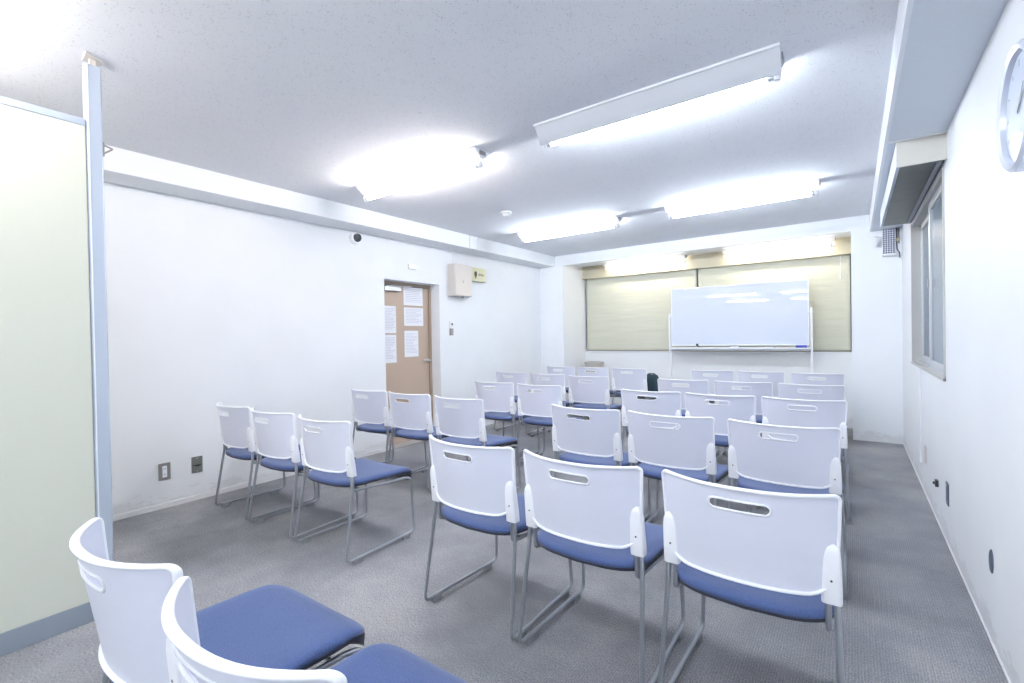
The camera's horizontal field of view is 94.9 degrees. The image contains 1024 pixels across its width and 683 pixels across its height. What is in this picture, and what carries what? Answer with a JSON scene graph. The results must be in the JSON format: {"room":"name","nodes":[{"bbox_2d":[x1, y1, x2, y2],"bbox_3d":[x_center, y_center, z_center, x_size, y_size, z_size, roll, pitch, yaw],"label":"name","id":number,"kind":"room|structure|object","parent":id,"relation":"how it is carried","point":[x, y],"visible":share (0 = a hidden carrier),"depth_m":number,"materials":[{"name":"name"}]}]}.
{"room":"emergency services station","nodes":[
{"label":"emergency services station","id":0,"kind":"room"},
{"bbox_2d":[104,182,541,515],"bbox_3d":[-2.450,-0.019,3.753,0.235,2.454,9.892,-1,1,36],"label":"wall","id":1,"kind":"structure","parent":0,"point":[208,304],"depth_m":3.92,"materials":[{"name":"white paint"}]},
{"bbox_2d":[158,462,170,480],"bbox_3d":[-2.530,0.947,3.419,0.011,0.122,0.074,-1,1,36],"label":"wall socket","id":2,"kind":"object","parent":1,"relation":"attached to","point":[164,470],"visible":1,"depth_m":3.42,"materials":[{"name":"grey metal"}]},
{"bbox_2d":[191,456,202,472],"bbox_3d":[-2.406,0.940,3.589,0.010,0.122,0.074,-1,1,36],"label":"wall socket","id":3,"kind":"object","parent":1,"relation":"attached to","point":[196,462],"visible":1,"depth_m":3.59,"materials":[{"name":"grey metal"}]},
{"bbox_2d":[113,421,501,520],"bbox_3d":[-2.331,1.189,3.693,0.006,0.035,9.592,-1,1,36],"label":"baseboard","id":4,"kind":"structure","parent":1,"relation":"attached to","point":[228,489],"depth_m":3.65,"materials":[{"name":"plastic"}]},
{"bbox_2d":[103,145,554,267],"bbox_3d":[-2.260,-1.168,3.589,0.285,0.160,9.592,-1,1,36],"label":"ceiling beam","id":5,"kind":"structure","parent":1,"relation":"attached to","point":[124,167],"depth_m":3.91,"materials":[{"name":"white paint"}]},
{"bbox_2d":[349,232,361,243],"bbox_3d":[-1.558,-1.042,4.719,0.090,0.124,0.124,-1,1,36],"label":"dome camera","id":6,"kind":"object","parent":1,"relation":"attached to","point":[354,237],"visible":1,"depth_m":4.69,"materials":[{"name":"white plastic"}]},
{"bbox_2d":[384,281,432,449],"bbox_3d":[-1.197,0.244,5.447,0.205,1.852,0.829,-1,1,36],"label":"door","id":7,"kind":"structure","parent":1,"relation":"in","point":[409,375],"depth_m":5.50,"materials":[{"name":"brown paint"}]},
{"bbox_2d":[385,306,395,332],"bbox_3d":[-1.388,-0.248,5.285,0.002,0.309,0.210,-1,1,36],"label":"notice sheet","id":8,"kind":"object","parent":7,"relation":"attached to","point":[390,311],"visible":0.78,"depth_m":5.30,"materials":[{"name":"white paper"}]},
{"bbox_2d":[385,308,394,327],"bbox_3d":[-1.387,-0.257,5.286,0.001,0.236,0.172,-1,1,36],"label":"print","id":9,"kind":"object","parent":8,"relation":"attached to","point":[389,312],"depth_m":5.30},
{"bbox_2d":[385,335,396,362],"bbox_3d":[-1.384,0.084,5.286,0.002,0.318,0.210,-1,1,36],"label":"notice sheet","id":10,"kind":"object","parent":7,"relation":"attached to","point":[390,340],"visible":0.78,"depth_m":5.30,"materials":[{"name":"white paper"}]},
{"bbox_2d":[385,337,394,358],"bbox_3d":[-1.382,0.075,5.287,0.001,0.242,0.172,-1,1,36],"label":"print","id":11,"kind":"object","parent":10,"relation":"attached to","point":[389,341],"depth_m":5.30},
{"bbox_2d":[404,331,418,356],"bbox_3d":[-1.188,0.027,5.556,0.002,0.308,0.215,-1,1,36],"label":"notice sheet","id":12,"kind":"object","parent":7,"relation":"attached to","point":[410,337],"visible":1,"depth_m":5.55,"materials":[{"name":"white paper"}]},
{"bbox_2d":[406,333,416,352],"bbox_3d":[-1.187,0.018,5.557,0.001,0.235,0.176,-1,1,36],"label":"print","id":13,"kind":"object","parent":12,"relation":"attached to","point":[411,338],"depth_m":5.55},
{"bbox_2d":[403,287,422,305],"bbox_3d":[-1.175,-0.533,5.583,0.002,0.213,0.300,-1,1,36],"label":"notice sheet","id":14,"kind":"object","parent":7,"relation":"attached to","point":[411,296],"visible":1,"depth_m":5.58,"materials":[{"name":"white paper"}]},
{"bbox_2d":[405,288,420,302],"bbox_3d":[-1.173,-0.544,5.585,0.001,0.155,0.246,-1,1,36],"label":"print","id":15,"kind":"object","parent":14,"relation":"attached to","point":[412,295],"depth_m":5.58},
{"bbox_2d":[404,307,422,325],"bbox_3d":[-1.169,-0.294,5.588,0.002,0.216,0.300,-1,1,36],"label":"notice sheet","id":16,"kind":"object","parent":7,"relation":"attached to","point":[412,316],"visible":1,"depth_m":5.58,"materials":[{"name":"white paper"}]},
{"bbox_2d":[406,309,421,322],"bbox_3d":[-1.167,-0.303,5.590,0.001,0.162,0.246,-1,1,36],"label":"print","id":17,"kind":"object","parent":16,"relation":"attached to","point":[412,315],"depth_m":5.59},
{"bbox_2d":[408,264,415,269],"bbox_3d":[-1.140,-0.850,5.348,0.022,0.054,0.113,-1,1,36],"label":"sensor box","id":18,"kind":"object","parent":1,"relation":"attached to","point":[410,266],"visible":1,"depth_m":5.33,"materials":[{"name":"white plastic"}]},
{"bbox_2d":[449,321,452,334],"bbox_3d":[-0.752,-0.167,5.861,0.034,0.180,0.060,-1,1,36],"label":"switch","id":19,"kind":"object","parent":1,"relation":"attached to","point":[450,322],"visible":1,"depth_m":5.85,"materials":[{"name":"white plastic"}]},
{"bbox_2d":[448,263,471,297],"bbox_3d":[-0.648,-0.758,5.928,0.134,0.413,0.315,-1,1,36],"label":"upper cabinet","id":20,"kind":"object","parent":1,"relation":"attached to","point":[459,275],"visible":1,"depth_m":5.84,"materials":[{"name":"beige metal"}]},
{"bbox_2d":[463,235,478,250],"bbox_3d":[-0.513,-1.217,5.841,0.124,0.166,0.170,-1,1,36],"label":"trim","id":21,"kind":"structure","parent":1,"relation":"attached to","point":[469,235],"depth_m":5.74,"materials":[{"name":"white paint"}]},
{"bbox_2d":[472,267,485,282],"bbox_3d":[-0.461,-0.885,6.250,0.062,0.178,0.300,-1,1,36],"label":"sign","id":22,"kind":"object","parent":1,"relation":"attached to","point":[478,274],"visible":0.85,"depth_m":6.23,"materials":[{"name":"beige plastic"}]},
{"bbox_2d":[0,0,898,256],"bbox_3d":[-0.437,-1.332,2.736,5.039,0.120,10.660,-1,1,36],"label":"ceiling","id":23,"kind":"structure","parent":0,"point":[323,99],"depth_m":2.42,"materials":[{"name":"white paint"}]},
{"bbox_2d":[355,146,489,201],"bbox_3d":[-0.712,-1.217,3.513,1.280,0.116,0.170,-1,1,36],"label":"fluorescent light","id":24,"kind":"object","parent":23,"relation":"attached to","point":[472,154],"visible":1,"depth_m":3.41,"materials":[{"name":"white metal"}]},
{"bbox_2d":[477,160,482,168],"bbox_3d":[-0.213,-1.187,3.151,0.026,0.046,0.040,-1,1,36],"label":"socket","id":25,"kind":"object","parent":24,"relation":"attached to","point":[479,163],"depth_m":3.14,"materials":[{"name":"white plastic"}]},
{"bbox_2d":[500,210,511,216],"bbox_3d":[-0.059,-1.276,4.700,0.112,0.044,0.112,-1,1,36],"label":"smoke detector","id":26,"kind":"object","parent":23,"relation":"attached to","point":[505,213],"visible":1,"depth_m":4.67,"materials":[{"name":"white plastic"}]},
{"bbox_2d":[517,215,622,242],"bbox_3d":[0.622,-1.258,5.331,1.280,0.116,0.170,-1,1,36],"label":"fluorescent light","id":27,"kind":"object","parent":23,"relation":"attached to","point":[614,218],"visible":1,"depth_m":5.25,"materials":[{"name":"white metal"}]},
{"bbox_2d":[533,42,783,148],"bbox_3d":[0.698,-1.232,2.478,1.280,0.116,0.186,-1,1,36],"label":"fluorescent light","id":28,"kind":"object","parent":23,"relation":"attached to","point":[763,65],"visible":1,"depth_m":2.35,"materials":[{"name":"metal"}]},
{"bbox_2d":[774,74,780,81],"bbox_3d":[1.200,-1.203,2.124,0.026,0.046,0.040,-1,1,36],"label":"socket","id":29,"kind":"object","parent":28,"relation":"attached to","point":[777,77],"depth_m":2.11,"materials":[{"name":"white plastic"}]},
{"bbox_2d":[664,179,820,219],"bbox_3d":[2.054,-1.273,4.290,1.280,0.116,0.170,-1,1,36],"label":"fluorescent light","id":30,"kind":"object","parent":23,"relation":"attached to","point":[810,184],"visible":1,"depth_m":4.21,"materials":[{"name":"white metal"}]},
{"bbox_2d":[0,414,1007,682],"bbox_3d":[-0.392,1.231,2.760,5.039,0.100,10.660,-1,1,36],"label":"floor","id":31,"kind":"structure","parent":0,"point":[909,614],"depth_m":2.21,"materials":[{"name":"grey carpet"}]},
{"bbox_2d":[0,96,95,656],"bbox_3d":[-2.570,0.148,1.051,0.048,2.175,2.475,-1,1,36],"label":"partition panel","id":32,"kind":"object","parent":31,"relation":"on","point":[47,481],"visible":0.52,"depth_m":1.92,"materials":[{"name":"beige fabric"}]},
{"bbox_2d":[82,51,113,560],"bbox_3d":[-1.805,-0.015,2.080,0.090,2.454,0.098,-1,1,36],"label":"post","id":33,"kind":"object","parent":31,"relation":"on","point":[92,86],"visible":0.85,"depth_m":2.06,"materials":[{"name":"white metal"}]},
{"bbox_2d":[69,517,364,682],"bbox_3d":[-0.730,0.817,1.215,0.503,0.770,0.585,-1,1,35],"label":"chair","id":34,"kind":"object","parent":31,"relation":"on","point":[273,626],"visible":0.91,"depth_m":1.13,"materials":[{"name":"blue fabric"}]},
{"bbox_2d":[215,402,315,521],"bbox_3d":[-1.800,0.815,3.421,0.503,0.770,0.585,-1,1,38],"label":"chair","id":35,"kind":"object","parent":31,"relation":"on","point":[236,428],"visible":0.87,"depth_m":3.17,"materials":[{"name":"white plastic"}]},
{"bbox_2d":[248,408,358,538],"bbox_3d":[-1.384,0.810,3.118,0.503,0.770,0.585,-1,1,35],"label":"chair","id":36,"kind":"object","parent":31,"relation":"on","point":[276,440],"visible":0.9,"depth_m":2.87,"materials":[{"name":"white plastic"}]},
{"bbox_2d":[161,576,468,682],"bbox_3d":[-0.299,0.812,0.911,0.503,0.770,0.585,-1,1,35],"label":"chair","id":37,"kind":"object","parent":31,"relation":"on","point":[379,662],"visible":1,"depth_m":0.82,"materials":[{"name":"white plastic"}]},
{"bbox_2d":[294,414,414,564],"bbox_3d":[-0.935,0.805,2.799,0.503,0.770,0.585,-1,1,35],"label":"chair","id":38,"kind":"object","parent":31,"relation":"on","point":[329,452],"visible":1,"depth_m":2.59,"materials":[{"name":"white plastic"}]},
{"bbox_2d":[351,388,426,479],"bbox_3d":[-1.124,0.795,4.242,0.503,0.770,0.585,-1,1,35],"label":"chair","id":39,"kind":"object","parent":31,"relation":"on","point":[373,411],"visible":0.87,"depth_m":4.00,"materials":[{"name":"white plastic"}]},
{"bbox_2d":[386,391,467,490],"bbox_3d":[-0.710,0.791,3.941,0.503,0.770,0.585,-1,1,35],"label":"chair","id":40,"kind":"object","parent":31,"relation":"on","point":[414,417],"visible":0.93,"depth_m":3.71,"materials":[{"name":"white plastic"}]},
{"bbox_2d":[434,395,520,491],"bbox_3d":[-0.274,0.786,3.603,0.503,0.770,0.585,-1,1,36],"label":"chair","id":41,"kind":"object","parent":31,"relation":"on","point":[465,424],"visible":0.88,"depth_m":3.39,"materials":[{"name":"white plastic"}]},
{"bbox_2d":[423,434,572,642],"bbox_3d":[-0.058,0.796,2.144,0.503,0.770,0.585,-1,1,37],"label":"chair","id":42,"kind":"object","parent":31,"relation":"on","point":[480,494],"visible":0.92,"depth_m":1.92,"materials":[{"name":"white plastic"}]},
{"bbox_2d":[475,381,539,463],"bbox_3d":[-0.058,0.771,4.750,0.503,0.770,0.585,-1,1,36],"label":"chair","id":43,"kind":"object","parent":31,"relation":"on","point":[500,402],"visible":0.84,"depth_m":4.52,"materials":[{"name":"white plastic"}]},
{"bbox_2d":[494,371,545,434],"bbox_3d":[0.109,0.756,6.013,0.503,0.770,0.585,-1,1,35],"label":"chair","id":44,"kind":"object","parent":31,"relation":"on","point":[518,377],"visible":0.49,"depth_m":5.77,"materials":[{"name":"white plastic"}]},
{"bbox_2d":[515,383,582,464],"bbox_3d":[0.361,0.767,4.421,0.503,0.770,0.585,-1,1,35],"label":"chair","id":45,"kind":"object","parent":31,"relation":"on","point":[537,406],"visible":0.8,"depth_m":4.22,"materials":[{"name":"white plastic"}]},
{"bbox_2d":[529,373,583,436],"bbox_3d":[0.537,0.753,5.615,0.503,0.770,0.585,-1,1,38],"label":"chair","id":46,"kind":"object","parent":31,"relation":"on","point":[554,379],"visible":0.54,"depth_m":5.37,"materials":[{"name":"white plastic"}]},
{"bbox_2d":[547,366,585,417],"bbox_3d":[0.828,0.735,6.925,0.503,0.770,0.585,-1,1,38],"label":"chair","id":47,"kind":"object","parent":31,"relation":"on","point":[566,371],"visible":0.32,"depth_m":6.67,"materials":[{"name":"white plastic"}]},
{"bbox_2d":[584,361,603,403],"bbox_3d":[1.351,0.716,7.664,0.286,0.775,0.226,-1,1,36],"label":"bin","id":48,"kind":"object","parent":31,"relation":"on","point":[588,363],"visible":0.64,"depth_m":7.58,"materials":[{"name":"grey plastic"}]},
{"bbox_2d":[568,375,624,440],"bbox_3d":[0.933,0.749,5.216,0.503,0.770,0.585,-1,1,34],"label":"chair","id":49,"kind":"object","parent":31,"relation":"on","point":[589,395],"visible":0.84,"depth_m":5.00,"materials":[{"name":"white plastic"}]},
{"bbox_2d":[576,367,621,419],"bbox_3d":[1.231,0.731,6.607,0.503,0.770,0.585,-1,1,38],"label":"chair","id":50,"kind":"object","parent":31,"relation":"on","point":[599,371],"visible":0.48,"depth_m":6.38,"materials":[{"name":"white plastic"}]},
{"bbox_2d":[551,404,650,521],"bbox_3d":[0.568,0.776,3.028,0.503,0.770,0.585,-1,1,38],"label":"chair","id":51,"kind":"object","parent":31,"relation":"on","point":[596,440],"visible":0.89,"depth_m":2.81,"materials":[{"name":"white plastic"}]},
{"bbox_2d":[518,449,684,682],"bbox_3d":[0.360,0.791,1.841,0.503,0.770,0.585,-1,1,37],"label":"chair","id":52,"kind":"object","parent":31,"relation":"on","point":[599,522],"visible":0.97,"depth_m":1.62,"materials":[{"name":"white plastic"}]},
{"bbox_2d":[612,368,655,420],"bbox_3d":[1.643,0.727,6.270,0.503,0.770,0.585,-1,1,37],"label":"chair","id":53,"kind":"object","parent":31,"relation":"on","point":[637,380],"visible":0.77,"depth_m":6.05,"materials":[{"name":"white plastic"}]},
{"bbox_2d":[647,373,658,390],"bbox_3d":[1.844,0.541,6.214,0.229,0.248,0.150,-1,1,36],"label":"shoulder bag","id":54,"kind":"object","parent":53,"relation":"on","point":[652,384],"visible":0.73,"depth_m":6.15,"materials":[{"name":"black fabric"}]},
{"bbox_2d":[621,389,681,450],"bbox_3d":[1.195,0.758,3.821,0.503,0.770,0.585,-1,1,36],"label":"chair","id":55,"kind":"object","parent":31,"relation":"on","point":[667,403],"visible":0.52,"depth_m":3.58,"materials":[{"name":"white plastic"}]},
{"bbox_2d":[627,410,732,522],"bbox_3d":[0.979,0.772,2.730,0.503,0.770,0.585,-1,1,36],"label":"chair","id":56,"kind":"object","parent":31,"relation":"on","point":[688,450],"visible":0.87,"depth_m":2.52,"materials":[{"name":"white plastic"}]},
{"bbox_2d":[657,378,718,453],"bbox_3d":[1.751,0.740,4.671,0.503,0.770,0.585,-1,1,34],"label":"chair","id":57,"kind":"object","parent":31,"relation":"on","point":[664,385],"visible":0.42,"depth_m":4.44,"materials":[{"name":"white plastic"}]},
{"bbox_2d":[691,370,733,402],"bbox_3d":[2.477,0.717,5.701,0.503,0.770,0.585,-1,1,36],"label":"chair","id":58,"kind":"object","parent":31,"relation":"on","point":[695,374],"visible":0.34,"depth_m":5.48,"materials":[{"name":"white plastic"}]},
{"bbox_2d":[684,392,761,507],"bbox_3d":[1.597,0.754,3.516,0.503,0.770,0.585,-1,1,36],"label":"chair","id":59,"kind":"object","parent":31,"relation":"on","point":[742,408],"visible":0.49,"depth_m":3.29,"materials":[{"name":"white plastic"}]},
{"bbox_2d":[668,279,812,379],"bbox_3d":[3.012,0.161,6.321,1.773,1.852,0.474,-1,1,36],"label":"whiteboard","id":60,"kind":"object","parent":31,"relation":"on","point":[775,313],"visible":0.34,"depth_m":6.22,"materials":[{"name":"white plastic"}]},
{"bbox_2d":[669,347,810,348],"bbox_3d":[2.973,0.088,6.268,1.709,0.020,0.101,-1,1,36],"label":"tray","id":61,"kind":"object","parent":60,"relation":"on","point":[669,347],"depth_m":6.27,"materials":[{"name":"white metal"}]},
{"bbox_2d":[795,345,806,347],"bbox_3d":[3.583,0.066,5.817,0.120,0.040,0.048,-1,1,36],"label":"eraser","id":62,"kind":"object","parent":60,"relation":"on","point":[796,346],"visible":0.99,"depth_m":5.80,"materials":[{"name":"blue plastic"}]},
{"bbox_2d":[714,380,772,462],"bbox_3d":[2.175,0.735,4.363,0.503,0.770,0.585,-1,1,34],"label":"chair","id":63,"kind":"object","parent":31,"relation":"on","point":[758,389],"visible":0.39,"depth_m":4.12,"materials":[{"name":"white plastic"}]},
{"bbox_2d":[658,469,845,682],"bbox_3d":[0.798,0.786,1.542,0.503,0.770,0.585,-1,1,36],"label":"chair","id":64,"kind":"object","parent":31,"relation":"on","point":[785,562],"visible":1,"depth_m":1.32,"materials":[{"name":"white plastic"}]},
{"bbox_2d":[737,371,784,397],"bbox_3d":[2.898,0.713,5.420,0.503,0.770,0.585,-1,1,35],"label":"chair","id":65,"kind":"object","parent":31,"relation":"on","point":[775,378],"visible":0.36,"depth_m":5.17,"materials":[{"name":"white plastic"}]},
{"bbox_2d":[727,418,847,598],"bbox_3d":[1.410,0.767,2.404,0.503,0.770,0.585,-1,1,38],"label":"chair","id":66,"kind":"object","parent":31,"relation":"on","point":[809,464],"visible":0.89,"depth_m":2.19,"materials":[{"name":"white plastic"}]},
{"bbox_2d":[760,396,850,523],"bbox_3d":[2.010,0.749,3.222,0.503,0.770,0.585,-1,1,35],"label":"chair","id":67,"kind":"object","parent":31,"relation":"on","point":[775,411],"visible":0.58,"depth_m":2.98,"materials":[{"name":"white plastic"}]},
{"bbox_2d":[778,383,849,479],"bbox_3d":[2.597,0.731,4.044,0.503,0.770,0.585,-1,1,38],"label":"chair","id":68,"kind":"object","parent":31,"relation":"on","point":[785,390],"visible":0.41,"depth_m":3.83,"materials":[{"name":"white plastic"}]},
{"bbox_2d":[791,372,844,392],"bbox_3d":[3.306,0.709,5.074,0.503,0.770,0.585,-1,1,35],"label":"chair","id":69,"kind":"object","parent":31,"relation":"on","point":[796,378],"visible":0.43,"depth_m":4.85,"materials":[{"name":"white plastic"}]},
{"bbox_2d":[540,215,903,442],"bbox_3d":[2.549,-0.135,6.614,4.489,2.454,0.918,-1,1,36],"label":"wall","id":70,"kind":"structure","parent":0,"point":[873,371],"depth_m":5.83,"materials":[{"name":"white paint"}]},
{"bbox_2d":[586,269,697,350],"bbox_3d":[1.987,-0.543,7.386,1.781,1.392,0.064,-1,1,36],"label":"roller blind","id":71,"kind":"object","parent":70,"relation":"attached to","point":[628,312],"visible":0.73,"depth_m":7.42,"materials":[{"name":"beige fabric"}]},
{"bbox_2d":[602,253,687,270],"bbox_3d":[1.983,-1.189,7.100,1.280,0.116,0.170,-1,1,36],"label":"fluorescent light","id":72,"kind":"object","parent":70,"relation":"attached to","point":[683,255],"visible":1,"depth_m":7.03,"materials":[{"name":"white plastic"}]},
{"bbox_2d":[582,237,850,279],"bbox_3d":[2.642,-1.153,6.767,3.639,0.207,0.025,-1,1,36],"label":"blind valance","id":73,"kind":"object","parent":70,"relation":"attached to","point":[842,245],"visible":0.71,"depth_m":6.57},
{"bbox_2d":[585,351,851,352],"bbox_3d":[2.727,0.155,6.865,3.639,0.016,0.075,-1,1,36],"label":"trim","id":74,"kind":"structure","parent":70,"relation":"attached to","point":[585,351],"depth_m":6.86,"materials":[{"name":"white paint"}]},
{"bbox_2d":[696,254,851,351],"bbox_3d":[2.735,-0.554,6.887,3.629,1.400,0.004,-1,1,36],"label":"window","id":75,"kind":"structure","parent":70,"relation":"in","point":[850,254],"depth_m":5.82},
{"bbox_2d":[698,254,850,351],"bbox_3d":[3.448,-0.559,6.316,1.791,1.392,0.076,-1,1,36],"label":"roller blind","id":76,"kind":"object","parent":75,"relation":"attached to","point":[828,276],"visible":0.44,"depth_m":5.97,"materials":[{"name":"beige fabric"}]},
{"bbox_2d":[722,236,835,257],"bbox_3d":[3.406,-1.205,6.066,1.280,0.116,0.170,-1,1,36],"label":"fluorescent light","id":77,"kind":"object","parent":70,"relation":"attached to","point":[829,238],"visible":1,"depth_m":6.00,"materials":[{"name":"white plastic"}]},
{"bbox_2d":[847,426,902,443],"bbox_3d":[2.512,1.079,6.554,4.479,0.030,0.744,-1,1,36],"label":"baseboard","id":78,"kind":"structure","parent":70,"relation":"attached to","point":[847,426],"depth_m":5.08,"materials":[{"name":"plastic"}]},
{"bbox_2d":[873,236,880,246],"bbox_3d":[3.870,-1.059,4.977,0.071,0.116,0.146,-1,1,36],"label":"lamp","id":79,"kind":"object","parent":70,"relation":"attached to","point":[876,240],"visible":1,"depth_m":4.95,"materials":[{"name":"white plastic"}]},
{"bbox_2d":[882,227,895,256],"bbox_3d":[3.969,-1.047,4.948,0.110,0.290,0.076,-1,1,36],"label":"ventilation unit","id":80,"kind":"object","parent":70,"relation":"attached to","point":[888,234],"visible":1,"depth_m":4.92,"materials":[{"name":"white plastic"}]},
{"bbox_2d":[902,0,1023,682],"bbox_3d":[1.337,-0.060,1.000,0.150,2.454,9.892,-1,1,36],"label":"wall","id":81,"kind":"structure","parent":0,"point":[972,421],"depth_m":1.89,"materials":[{"name":"white paint"}]},
{"bbox_2d":[895,227,901,257],"bbox_3d":[4.043,-1.031,4.910,0.050,0.315,0.052,-1,1,36],"label":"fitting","id":82,"kind":"object","parent":81,"relation":"attached to","point":[898,231],"visible":1,"depth_m":4.90,"materials":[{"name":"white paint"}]},
{"bbox_2d":[869,0,946,231],"bbox_3d":[1.149,-1.191,1.112,0.266,0.189,9.592,-1,1,36],"label":"trim","id":83,"kind":"structure","parent":81,"relation":"attached to","point":[905,7],"depth_m":2.22,"materials":[{"name":"white paint"}]},
{"bbox_2d":[880,133,946,227],"bbox_3d":[2.839,-1.080,3.390,0.212,0.147,1.940,-1,1,36],"label":"box","id":84,"kind":"object","parent":81,"relation":"attached to","point":[915,164],"visible":1,"depth_m":2.87,"materials":[{"name":"smooth paint"}]},
{"bbox_2d":[918,369,921,461],"bbox_3d":[3.154,0.570,3.631,0.016,0.720,0.060,-1,1,36],"label":"cable trunking","id":85,"kind":"object","parent":81,"relation":"attached to","point":[920,449],"visible":0.9,"depth_m":3.62,"materials":[{"name":"white paint"}]},
{"bbox_2d":[924,445,926,463],"bbox_3d":[3.002,0.819,3.413,0.008,0.122,0.074,-1,1,36],"label":"wall socket","id":86,"kind":"object","parent":81,"relation":"attached to","point":[925,456],"visible":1,"depth_m":3.38,"materials":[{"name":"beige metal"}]},
{"bbox_2d":[911,166,945,380],"bbox_3d":[2.987,-0.395,3.328,0.112,1.204,1.790,-1,1,36],"label":"window","id":87,"kind":"structure","parent":81,"relation":"in","point":[928,227],"depth_m":3.32,"materials":[{"name":"metal"}]},
{"bbox_2d":[933,479,938,486],"bbox_3d":[2.638,0.881,2.925,0.026,0.040,0.040,-1,1,36],"label":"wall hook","id":88,"kind":"object","parent":81,"relation":"attached to","point":[935,482],"visible":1,"depth_m":2.91,"materials":[{"name":"plastic"}]},
{"bbox_2d":[872,0,1007,230],"bbox_3d":[1.155,-1.194,1.107,0.250,0.183,9.592,-1,1,36],"label":"ceiling beam","id":89,"kind":"structure","parent":81,"relation":"attached to","point":[947,40],"depth_m":1.89,"materials":[{"name":"paint"}]},
{"bbox_2d":[946,481,948,506],"bbox_3d":[2.421,0.847,2.612,0.008,0.122,0.074,-1,1,36],"label":"wall socket","id":90,"kind":"object","parent":81,"relation":"attached to","point":[947,484],"visible":1,"depth_m":2.59,"materials":[{"name":"metal"}]},
{"bbox_2d":[903,443,1010,682],"bbox_3d":[1.296,1.161,1.058,0.006,0.012,9.592,-1,1,36],"label":"baseboard","id":91,"kind":"structure","parent":81,"relation":"attached to","point":[957,565],"depth_m":2.12,"materials":[{"name":"plastic"}]},
{"bbox_2d":[989,549,993,573],"bbox_3d":[1.821,0.836,1.786,0.006,0.090,0.056,-1,1,36],"label":"round cover","id":92,"kind":"object","parent":81,"relation":"attached to","point":[991,559],"visible":1,"depth_m":1.77,"materials":[{"name":"silver metal"}]},
{"bbox_2d":[996,38,1023,172],"bbox_3d":[1.458,-0.671,1.343,0.046,0.360,0.360,-1,1,36],"label":"wall clock","id":93,"kind":"object","parent":81,"relation":"attached to","point":[1010,104],"visible":1,"depth_m":1.40,"materials":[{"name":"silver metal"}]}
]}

